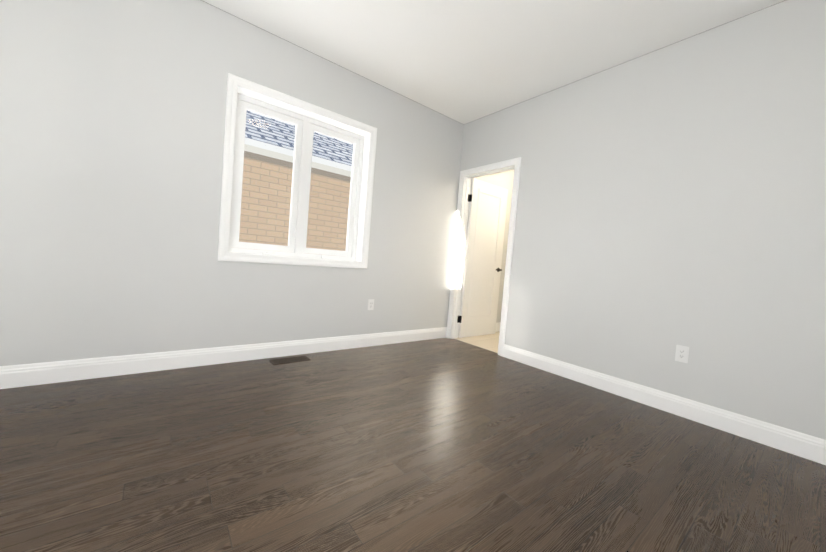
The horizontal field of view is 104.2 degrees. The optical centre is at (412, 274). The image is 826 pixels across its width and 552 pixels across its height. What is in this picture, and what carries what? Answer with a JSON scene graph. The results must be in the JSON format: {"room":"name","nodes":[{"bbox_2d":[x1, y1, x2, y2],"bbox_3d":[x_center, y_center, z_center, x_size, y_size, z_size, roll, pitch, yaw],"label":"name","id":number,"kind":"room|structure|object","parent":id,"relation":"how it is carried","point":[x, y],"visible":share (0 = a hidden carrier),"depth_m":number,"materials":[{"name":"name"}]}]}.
{"room":"empty bedroom","nodes":[
{"label":"empty bedroom","id":0,"kind":"room"},
{"bbox_2d":[0,0,513,365],"bbox_3d":[-0.616,-0.504,3.379,5.450,2.940,0.200,3,3,-38],"label":"wall","id":1,"kind":"structure","parent":0,"point":[112,121],"depth_m":2.31,"materials":[{"name":"paint"}]},
{"bbox_2d":[0,327,446,388],"bbox_3d":[-1.090,0.681,2.987,3.910,0.135,0.022,3,3,-38],"label":"baseboard","id":2,"kind":"structure","parent":1,"relation":"attached to","point":[11,376],"depth_m":2.46,"materials":[{"name":"white wood"}]},
{"bbox_2d":[218,73,376,268],"bbox_3d":[-1.021,-0.818,3.018,1.353,1.459,0.219,3,3,-38],"label":"window","id":3,"kind":"structure","parent":1,"relation":"in","point":[306,128],"depth_m":3.00,"materials":[{"name":"white plastic"}]},
{"bbox_2d":[368,299,373,309],"bbox_3d":[-0.451,0.327,3.459,0.072,0.118,0.009,3,3,-38],"label":"electrical outlet","id":4,"kind":"object","parent":1,"relation":"attached to","point":[370,304],"visible":1,"depth_m":3.46,"materials":[{"name":"white plastic"}]},
{"bbox_2d":[458,322,499,332],"bbox_3d":[0.961,0.779,4.606,1.080,0.135,0.016,3,3,-38],"label":"baseboard","id":5,"kind":"structure","parent":1,"relation":"attached to","point":[497,326],"depth_m":4.83,"materials":[{"name":"white wood"}]},
{"bbox_2d":[0,338,825,551],"bbox_3d":[-0.037,0.992,1.506,4.155,0.200,3.690,3,3,-38],"label":"floor","id":6,"kind":"structure","parent":0,"point":[443,445],"depth_m":1.50,"materials":[{"name":"brown wood"}]},
{"bbox_2d":[269,355,309,364],"bbox_3d":[-1.081,0.753,2.830,0.315,0.005,0.140,3,3,-38],"label":"floor vent","id":7,"kind":"object","parent":6,"relation":"in","point":[288,360],"visible":1,"depth_m":2.82,"materials":[{"name":"brown metal"}]},
{"bbox_2d":[456,331,499,352],"bbox_3d":[2.102,1.094,3.191,1.295,0.200,3.690,3,3,-38],"label":"floor","id":8,"kind":"structure","parent":0,"point":[490,342],"depth_m":4.14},
{"bbox_2d":[203,0,783,123],"bbox_3d":[0.642,-1.921,1.868,5.450,0.200,3.890,3,3,-38],"label":"ceiling","id":9,"kind":"structure","parent":0,"point":[464,61],"depth_m":2.52,"materials":[{"name":"paint"}]},
{"bbox_2d":[447,0,825,439],"bbox_3d":[1.660,-0.402,2.820,0.120,2.740,3.490,3,3,-38],"label":"wall","id":10,"kind":"structure","parent":0,"point":[671,197],"depth_m":2.31,"materials":[{"name":"paint"}]},
{"bbox_2d":[457,178,507,337],"bbox_3d":[0.955,-0.190,4.373,0.770,2.063,0.145,3,3,-38],"label":"door","id":11,"kind":"structure","parent":10,"relation":"in","point":[483,256],"depth_m":4.35,"materials":[{"name":"white painted wood"},{"name":"black metal"}]},
{"bbox_2d":[446,157,520,355],"bbox_3d":[0.846,-0.209,3.842,0.159,2.145,0.876,3,3,-38],"label":"door frame","id":12,"kind":"structure","parent":10,"relation":"attached to","point":[468,175],"depth_m":4.07,"materials":[{"name":"white wood"}]},
{"bbox_2d":[502,344,825,464],"bbox_3d":[1.770,0.927,2.490,0.016,0.135,2.564,3,3,-38],"label":"baseboard","id":13,"kind":"structure","parent":10,"relation":"attached to","point":[803,445],"depth_m":2.26,"materials":[{"name":"white wood"}]},
{"bbox_2d":[675,345,688,362],"bbox_3d":[1.932,0.571,2.311,0.009,0.118,0.072,3,3,-38],"label":"electrical outlet","id":14,"kind":"object","parent":10,"relation":"attached to","point":[682,354],"visible":1,"depth_m":2.31,"materials":[{"name":"white plastic"}]},
{"label":"outside","id":15,"kind":"structure","parent":0,"visible":0},
{"bbox_2d":[239,111,352,256],"bbox_3d":[-2.880,-1.156,6.917,16.000,9.200,6.500,3,3,-38],"label":"neighbor house","id":16,"kind":"structure","parent":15,"point":[328,155],"depth_m":4.18,"materials":[{"name":"beige brick"}]}
]}

